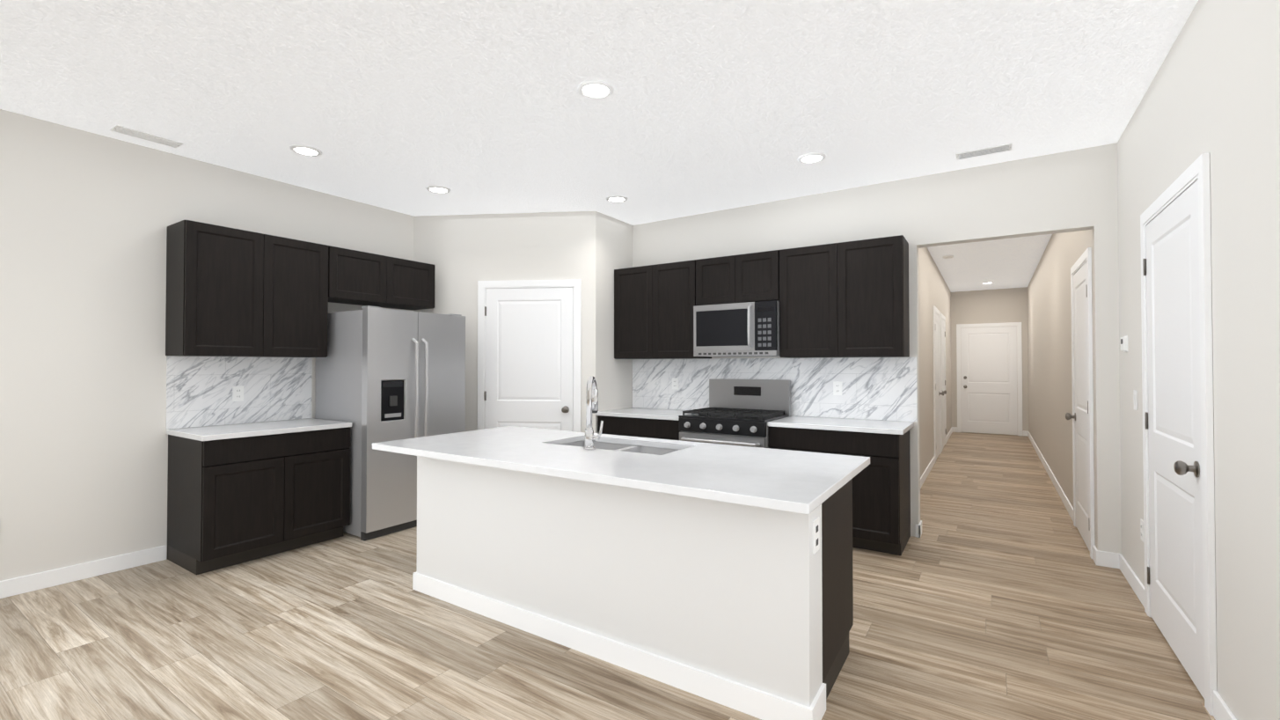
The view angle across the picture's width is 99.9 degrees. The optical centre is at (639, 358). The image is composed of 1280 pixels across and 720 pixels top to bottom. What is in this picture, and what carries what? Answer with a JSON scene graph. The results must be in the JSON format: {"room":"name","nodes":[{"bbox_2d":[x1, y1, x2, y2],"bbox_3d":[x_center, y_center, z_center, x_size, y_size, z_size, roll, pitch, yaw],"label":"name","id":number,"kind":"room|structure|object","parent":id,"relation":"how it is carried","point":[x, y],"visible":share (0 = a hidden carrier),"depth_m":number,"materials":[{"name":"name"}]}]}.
{"room":"kitchen","nodes":[
{"label":"kitchen","id":0,"kind":"room"},
{"bbox_2d":[0,109,414,580],"bbox_3d":[-3.712,-0.030,3.208,0.120,2.830,8.380,0,-1,33],"label":"wall","id":1,"kind":"structure","parent":0,"point":[86,218],"depth_m":3.45,"materials":[{"name":"white paint"}]},
{"bbox_2d":[0,544,166,598],"bbox_3d":[-4.578,1.316,1.736,0.014,0.100,4.757,0,-1,33],"label":"baseboard","id":2,"kind":"structure","parent":1,"relation":"attached to","point":[40,580],"depth_m":3.37,"materials":[{"name":"white wood"}]},
{"bbox_2d":[165,219,267,357],"bbox_3d":[-3.023,-0.467,3.838,0.350,0.900,0.459,0,-1,33],"label":"upper cabinet","id":3,"kind":"object","parent":1,"relation":"attached to","point":[233,292],"depth_m":3.71,"materials":[{"name":"brown wood"}]},
{"bbox_2d":[165,355,312,429],"bbox_3d":[-3.027,0.242,4.135,0.009,0.508,0.952,0,-1,33],"label":"backsplash","id":4,"kind":"structure","parent":1,"relation":"attached to","point":[199,391],"depth_m":4.07,"materials":[{"name":"stone"}]},
{"bbox_2d":[232,385,243,401],"bbox_3d":[-3.048,0.266,4.084,0.009,0.115,0.072,0,-1,33],"label":"outlet","id":5,"kind":"object","parent":4,"relation":"attached to","point":[237,393],"visible":1,"depth_m":4.08,"materials":[{"name":"white plastic"}]},
{"bbox_2d":[267,234,330,357],"bbox_3d":[-2.772,-0.462,4.223,0.350,0.900,0.459,0,-1,33],"label":"upper cabinet","id":6,"kind":"object","parent":1,"relation":"attached to","point":[299,271],"depth_m":4.14,"materials":[{"name":"brown wood"}]},
{"bbox_2d":[330,245,390,306],"bbox_3d":[-2.510,-0.697,4.629,0.350,0.420,0.494,0,-1,33],"label":"upper cabinet","id":7,"kind":"object","parent":1,"relation":"attached to","point":[357,277],"depth_m":4.55,"materials":[{"name":"brown wood"}]},
{"bbox_2d":[376,256,435,310],"bbox_3d":[-2.241,-0.691,5.043,0.350,0.420,0.494,0,-1,33],"label":"upper cabinet","id":8,"kind":"object","parent":1,"relation":"attached to","point":[412,281],"depth_m":4.96,"materials":[{"name":"brown wood"}]},
{"bbox_2d":[413,211,595,432],"bbox_3d":[-1.331,-0.003,5.313,1.834,2.830,0.120,0,-1,6],"label":"wall","id":9,"kind":"structure","parent":0,"point":[464,253],"depth_m":5.27,"materials":[{"name":"white paint"}]},
{"bbox_2d":[477,278,581,431],"bbox_3d":[-1.078,0.326,5.182,1.023,2.170,0.080,0,-1,6],"label":"pantry door","id":10,"kind":"structure","parent":9,"relation":"in","point":[529,353],"depth_m":5.21,"materials":[{"name":"white wood"}]},
{"bbox_2d":[0,0,1198,292],"bbox_3d":[0.795,-1.472,4.983,5.760,0.100,16.240,0,-1,33],"label":"ceiling","id":11,"kind":"structure","parent":0,"point":[487,107],"depth_m":2.91,"materials":[{"name":"white paint"}]},
{"bbox_2d":[109,124,183,147],"bbox_3d":[-3.199,-1.436,3.501,0.130,0.009,0.330,0,-1,33],"label":"ceiling vent","id":12,"kind":"object","parent":11,"relation":"in","point":[134,133],"visible":1,"depth_m":3.48,"materials":[{"name":"white plastic"}]},
{"bbox_2d":[289,144,322,156],"bbox_3d":[-2.306,-1.432,3.719,0.194,0.012,0.194,0,-1,33],"label":"recessed light","id":13,"kind":"object","parent":11,"relation":"in","point":[305,149],"visible":1,"depth_m":3.70,"materials":[{"name":"white plastic"}]},
{"bbox_2d":[425,185,450,193],"bbox_3d":[-1.699,-1.421,4.541,0.194,0.012,0.194,0,-1,33],"label":"recessed light","id":14,"kind":"object","parent":11,"relation":"in","point":[439,189],"visible":1,"depth_m":4.53,"materials":[{"name":"white plastic"}]},
{"bbox_2d":[577,80,614,99],"bbox_3d":[-0.238,-1.442,2.899,0.194,0.012,0.194,0,-1,33],"label":"recessed light","id":15,"kind":"object","parent":11,"relation":"in","point":[596,89],"visible":1,"depth_m":2.88,"materials":[{"name":"white plastic"}]},
{"bbox_2d":[606,195,627,202],"bbox_3d":[-0.207,-1.418,4.799,0.194,0.012,0.194,0,-1,33],"label":"recessed light","id":16,"kind":"object","parent":11,"relation":"in","point":[616,198],"visible":1,"depth_m":4.77,"materials":[{"name":"white"}]},
{"bbox_2d":[797,152,826,163],"bbox_3d":[1.229,-1.430,3.853,0.194,0.012,0.194,0,-1,33],"label":"recessed light","id":17,"kind":"object","parent":11,"relation":"in","point":[811,157],"visible":1,"depth_m":3.84,"materials":[{"name":"white plastic"}]},
{"bbox_2d":[942,255,953,258],"bbox_3d":[4.183,-1.375,7.311,0.130,0.034,0.130,0,-1,33],"label":"smoke detector","id":18,"kind":"object","parent":11,"relation":"attached to","point":[947,256],"visible":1,"depth_m":7.27,"materials":[{"name":"white plastic"}]},
{"bbox_2d":[955,143,1012,160],"bbox_3d":[2.387,-1.433,3.744,0.330,0.009,0.130,0,-1,33],"label":"ceiling vent","id":19,"kind":"object","parent":11,"relation":"in","point":[1007,147],"visible":1,"depth_m":3.73,"materials":[{"name":"white plastic"}]},
{"bbox_2d":[0,431,1215,719],"bbox_3d":[0.795,1.458,4.945,5.760,0.100,16.240,0,-1,33],"label":"floor","id":20,"kind":"structure","parent":0,"point":[994,592],"depth_m":2.61,"materials":[{"name":"wood"}]},
{"bbox_2d":[167,426,350,574],"bbox_3d":[-2.768,0.962,3.965,0.620,0.865,0.940,0,-1,33],"label":"base cabinet","id":21,"kind":"object","parent":20,"relation":"on","point":[231,501],"visible":0.94,"depth_m":3.68,"materials":[{"name":"grey wood"}]},
{"bbox_2d":[166,417,351,440],"bbox_3d":[-2.762,0.512,3.960,0.640,0.034,0.952,0,-1,33],"label":"countertop","id":22,"kind":"structure","parent":21,"relation":"on","point":[215,432],"depth_m":3.81,"materials":[{"name":"white stone"}]},
{"bbox_2d":[314,305,465,541],"bbox_3d":[-2.135,0.502,4.692,0.847,1.805,0.916,0,-1,33],"label":"refrigerator","id":23,"kind":"object","parent":20,"relation":"on","point":[384,375],"visible":0.67,"depth_m":4.33,"materials":[{"name":"grey metal"}]},
{"bbox_2d":[412,455,826,719],"bbox_3d":[-0.318,0.946,2.673,2.368,0.864,0.194,0,-1,33],"label":"wall panel","id":24,"kind":"object","parent":20,"relation":"on","point":[718,602],"visible":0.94,"depth_m":2.35,"materials":[{"name":"white paint"}]},
{"bbox_2d":[597,415,680,439],"bbox_3d":[0.142,0.978,5.171,0.917,0.865,0.620,0,-1,33],"label":"base cabinet","id":25,"kind":"object","parent":20,"relation":"on","point":[659,428],"visible":0.08,"depth_m":4.90,"materials":[{"name":"grey wood"}]},
{"bbox_2d":[595,407,687,420],"bbox_3d":[0.135,0.527,5.169,0.919,0.034,0.640,0,-1,33],"label":"countertop","id":26,"kind":"structure","parent":25,"relation":"on","point":[660,413],"depth_m":5.03,"materials":[{"name":"white stone"}]},
{"bbox_2d":[678,378,790,447],"bbox_3d":[0.815,0.796,4.653,0.767,1.215,0.723,0,-1,33],"label":"gas range","id":27,"kind":"object","parent":20,"relation":"on","point":[740,412],"visible":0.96,"depth_m":4.60,"materials":[{"name":"grey metal"}]},
{"bbox_2d":[821,478,853,699],"bbox_3d":[0.565,0.944,2.561,0.738,0.864,0.580,0,-1,33],"label":"base cabinet","id":28,"kind":"object","parent":20,"relation":"on","point":[837,566],"depth_m":2.32,"materials":[{"name":"grey wood"}]},
{"bbox_2d":[372,425,870,513],"bbox_3d":[-0.207,0.497,2.839,2.470,0.034,1.055,0,-1,33],"label":"countertop","id":29,"kind":"structure","parent":28,"relation":"on","point":[802,482],"depth_m":2.46,"materials":[{"name":"white stone"}]},
{"bbox_2d":[583,375,603,450],"bbox_3d":[-0.239,0.288,2.911,0.109,0.386,0.195,0,-1,6],"label":"pull-down faucet","id":30,"kind":"object","parent":29,"relation":"on","point":[591,400],"visible":1,"depth_m":2.84,"materials":[{"name":"silver metal"}]},
{"bbox_2d":[563,439,679,454],"bbox_3d":[-0.127,0.622,3.044,0.836,0.206,0.426,0,-1,33],"label":"double-bowl sink","id":31,"kind":"object","parent":29,"relation":"in","point":[647,449],"depth_m":3.20,"materials":[{"name":"silver metal"}]},
{"bbox_2d":[768,425,910,555],"bbox_3d":[1.571,0.966,4.242,0.935,0.865,0.620,0,-1,33],"label":"base cabinet","id":32,"kind":"object","parent":20,"relation":"on","point":[881,501],"visible":0.58,"depth_m":3.86,"materials":[{"name":"grey wood"}]},
{"bbox_2d":[767,415,914,434],"bbox_3d":[1.578,0.515,4.231,0.965,0.034,0.640,0,-1,33],"label":"countertop","id":33,"kind":"structure","parent":32,"relation":"on","point":[868,426],"depth_m":4.09,"materials":[{"name":"white stone"}]},
{"bbox_2d":[595,211,632,432],"bbox_3d":[-0.301,-0.001,5.462,0.120,2.830,0.640,0,-1,33],"label":"wall","id":34,"kind":"structure","parent":0,"point":[613,252],"depth_m":5.35,"materials":[{"name":"white paint"}]},
{"bbox_2d":[632,142,1121,553],"bbox_3d":[1.637,-0.011,4.654,4.010,2.830,0.120,0,-1,33],"label":"wall","id":35,"kind":"structure","parent":0,"point":[884,209],"depth_m":4.07,"materials":[{"name":"white paint"}]},
{"bbox_2d":[614,264,652,358],"bbox_3d":[0.023,-0.446,5.428,0.459,0.900,0.350,0,-1,33],"label":"upper cabinet","id":36,"kind":"object","parent":35,"relation":"attached to","point":[632,286],"depth_m":5.28,"materials":[{"name":"brown wood"}]},
{"bbox_2d":[652,259,711,358],"bbox_3d":[0.407,-0.450,5.178,0.458,0.900,0.350,0,-1,33],"label":"upper cabinet","id":37,"kind":"object","parent":35,"relation":"attached to","point":[673,282],"depth_m":5.04,"materials":[{"name":"brown wood"}]},
{"bbox_2d":[694,255,737,305],"bbox_3d":[0.764,-0.693,4.949,0.386,0.420,0.350,0,-1,33],"label":"upper cabinet","id":38,"kind":"object","parent":35,"relation":"attached to","point":[715,278],"depth_m":4.80,"materials":[{"name":"brown wood"}]},
{"bbox_2d":[737,249,779,302],"bbox_3d":[1.088,-0.695,4.738,0.386,0.420,0.350,0,-1,33],"label":"upper cabinet","id":39,"kind":"object","parent":35,"relation":"attached to","point":[757,273],"depth_m":4.59,"materials":[{"name":"brown wood"}]},
{"bbox_2d":[693,299,779,357],"bbox_3d":[0.897,-0.247,4.793,0.765,0.455,0.456,0,-1,33],"label":"over-the-range microwave","id":40,"kind":"object","parent":39,"relation":"attached to","point":[744,329],"visible":1,"depth_m":4.63,"materials":[{"name":"grey metal"}]},
{"bbox_2d":[632,357,917,421],"bbox_3d":[1.048,0.253,4.955,2.686,0.508,0.009,0,-1,33],"label":"backsplash","id":41,"kind":"structure","parent":35,"relation":"attached to","point":[880,388],"depth_m":4.67,"materials":[{"name":"stone"}]},
{"bbox_2d":[672,377,678,389],"bbox_3d":[0.351,0.253,5.397,0.072,0.115,0.009,0,-1,33],"label":"outlet","id":42,"kind":"object","parent":41,"relation":"attached to","point":[675,383],"visible":1,"depth_m":5.39,"materials":[{"name":"white plastic"}]},
{"bbox_2d":[833,380,841,394],"bbox_3d":[1.667,0.252,4.541,0.072,0.115,0.009,0,-1,33],"label":"outlet","id":43,"kind":"object","parent":41,"relation":"attached to","point":[837,387],"visible":1,"depth_m":4.54,"materials":[{"name":"white plastic"}]},
{"bbox_2d":[779,242,839,358],"bbox_3d":[1.449,-0.458,4.500,0.467,0.900,0.350,0,-1,33],"label":"upper cabinet","id":44,"kind":"object","parent":35,"relation":"attached to","point":[808,275],"depth_m":4.35,"materials":[{"name":"brown wood"}]},
{"bbox_2d":[839,234,909,357],"bbox_3d":[1.841,-0.462,4.245,0.468,0.900,0.350,0,-1,33],"label":"upper cabinet","id":45,"kind":"object","parent":35,"relation":"attached to","point":[846,299],"depth_m":4.10,"materials":[{"name":"brown wood"}]},
{"bbox_2d":[915,524,920,537],"bbox_3d":[2.172,1.348,4.209,0.034,0.100,0.014,0,-1,33],"label":"baseboard","id":46,"kind":"structure","parent":35,"relation":"attached to","point":[917,530],"depth_m":4.21,"materials":[{"name":"white wood"}]},
{"bbox_2d":[918,519,921,537],"bbox_3d":[2.219,1.349,4.262,0.014,0.100,0.154,0,-1,33],"label":"baseboard","id":47,"kind":"structure","parent":35,"relation":"attached to","point":[920,527],"depth_m":4.22,"materials":[{"name":"white wood"}]},
{"bbox_2d":[1095,549,1119,568],"bbox_3d":[3.125,1.340,3.589,0.134,0.100,0.014,0,-1,33],"label":"baseboard","id":48,"kind":"structure","parent":35,"relation":"attached to","point":[1107,559],"depth_m":3.59,"materials":[{"name":"white wood"}]},
{"bbox_2d":[918,299,920,472],"bbox_3d":[2.174,-0.015,4.389,0.180,2.830,0.020,0,-1,33],"label":"wall","id":49,"kind":"structure","parent":0,"point":[918,340],"depth_m":4.34,"materials":[{"name":"beige paint"}]},
{"bbox_2d":[918,247,951,476],"bbox_3d":[4.154,0.028,7.706,0.120,2.830,7.740,0,-1,33],"label":"wall","id":50,"kind":"structure","parent":0,"point":[933,288],"depth_m":6.94,"materials":[{"name":"beige paint"}]},
{"bbox_2d":[920,455,935,488],"bbox_3d":[3.083,1.370,5.920,0.014,0.100,3.568,0,-1,33],"label":"baseboard","id":51,"kind":"structure","parent":50,"relation":"attached to","point":[926,471],"depth_m":6.51,"materials":[{"name":"white wood"}]},
{"bbox_2d":[932,305,944,462],"bbox_3d":[4.347,0.359,7.814,0.080,2.170,0.960,0,-1,33],"label":"hall door","id":52,"kind":"structure","parent":50,"relation":"in","point":[937,432],"depth_m":7.80,"materials":[{"name":"white wood"}]},
{"bbox_2d":[940,312,946,451],"bbox_3d":[5.002,0.372,8.820,0.080,2.170,0.960,0,-1,33],"label":"hall door","id":53,"kind":"structure","parent":50,"relation":"in","point":[943,420],"depth_m":8.81,"materials":[{"name":"white wood"}]},
{"bbox_2d":[946,426,952,441],"bbox_3d":[5.778,1.423,10.062,0.014,0.100,1.988,0,-1,33],"label":"baseboard","id":54,"kind":"structure","parent":50,"relation":"attached to","point":[949,433],"depth_m":10.08,"materials":[{"name":"white wood"}]},
{"bbox_2d":[950,286,1028,435],"bbox_3d":[6.925,0.065,10.591,1.620,2.830,0.120,0,-1,33],"label":"wall","id":55,"kind":"structure","parent":0,"point":[1001,305],"depth_m":10.55,"materials":[{"name":"beige paint"}]},
{"bbox_2d":[952,426,957,431],"bbox_3d":[6.348,1.434,10.869,0.090,0.100,0.014,0,-1,33],"label":"baseboard","id":56,"kind":"structure","parent":55,"relation":"attached to","point":[954,428],"depth_m":10.86,"materials":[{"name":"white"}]},
{"bbox_2d":[956,321,1022,435],"bbox_3d":[6.820,0.394,10.535,1.075,2.170,0.080,0,-1,33],"label":"entry door","id":57,"kind":"structure","parent":55,"relation":"in","point":[989,359],"depth_m":10.55,"materials":[{"name":"white wood"}]},
{"bbox_2d":[1022,430,1027,436],"bbox_3d":[7.328,1.426,10.231,0.091,0.100,0.014,0,-1,33],"label":"baseboard","id":58,"kind":"structure","parent":55,"relation":"attached to","point":[1025,433],"depth_m":10.23,"materials":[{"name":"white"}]},
{"bbox_2d":[1027,227,1097,548],"bbox_3d":[5.336,0.017,6.883,0.240,2.830,7.830,0,-1,33],"label":"wall","id":59,"kind":"structure","parent":0,"point":[1049,353],"depth_m":5.88,"materials":[{"name":"beige paint"}]},
{"bbox_2d":[1027,431,1073,520],"bbox_3d":[5.519,1.389,7.380,0.014,0.100,6.768,0,-1,33],"label":"baseboard","id":60,"kind":"structure","parent":59,"relation":"attached to","point":[1066,502],"depth_m":5.96,"materials":[{"name":"white wood"}]},
{"bbox_2d":[1065,247,1094,558],"bbox_3d":[3.382,0.312,4.171,0.080,2.170,0.960,0,-1,33],"label":"hall door","id":61,"kind":"structure","parent":59,"relation":"in","point":[1083,471],"depth_m":4.08,"materials":[{"name":"white wood"}]},
{"bbox_2d":[1092,544,1097,563],"bbox_3d":[3.113,1.341,3.682,0.014,0.100,0.128,0,-1,33],"label":"baseboard","id":62,"kind":"structure","parent":59,"relation":"attached to","point":[1094,548],"depth_m":3.69,"materials":[{"name":"white wood"}]},
{"bbox_2d":[1140,152,1216,715],"bbox_3d":[2.458,0.291,2.530,0.080,2.170,1.040,0,-1,33],"label":"door","id":63,"kind":"structure","parent":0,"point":[1179,500],"depth_m":2.39,"materials":[{"name":"white wood"}]},
{"bbox_2d":[1117,0,1279,719],"bbox_3d":[1.016,-0.069,0.132,0.120,2.830,8.140,0,-1,33],"label":"wall","id":64,"kind":"structure","parent":0,"point":[1213,89],"depth_m":1.90,"materials":[{"name":"white paint"}]},
{"bbox_2d":[1120,335,1128,351],"bbox_3d":[3.049,-0.092,3.391,0.022,0.100,0.100,0,-1,33],"label":"thermostat","id":65,"kind":"object","parent":64,"relation":"attached to","point":[1124,347],"visible":1,"depth_m":3.36,"materials":[{"name":"white plastic"}]},
{"bbox_2d":[1119,553,1144,607],"bbox_3d":[2.975,1.336,3.249,0.014,0.100,0.748,0,-1,33],"label":"baseboard","id":66,"kind":"structure","parent":64,"relation":"attached to","point":[1133,580],"depth_m":3.23,"materials":[{"name":"white wood"}]},
{"bbox_2d":[1133,389,1137,409],"bbox_3d":[2.918,0.245,3.174,0.011,0.115,0.072,0,-1,33],"label":"light switch","id":67,"kind":"object","parent":64,"relation":"attached to","point":[1135,396],"visible":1,"depth_m":3.16,"materials":[{"name":"white plastic"}]},
{"bbox_2d":[1140,518,1144,541],"bbox_3d":[2.842,0.973,3.047,0.009,0.115,0.072,0,-1,33],"label":"outlet","id":68,"kind":"object","parent":64,"relation":"attached to","point":[1142,530],"visible":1,"depth_m":3.04,"materials":[{"name":"white plastic"}]},
{"bbox_2d":[1213,689,1236,719],"bbox_3d":[0.471,1.286,-0.600,0.014,0.100,6.348,0,-1,33],"label":"baseboard","id":69,"kind":"structure","parent":64,"relation":"attached to","point":[1222,710],"depth_m":2.00,"materials":[{"name":"white wood"}]}
]}

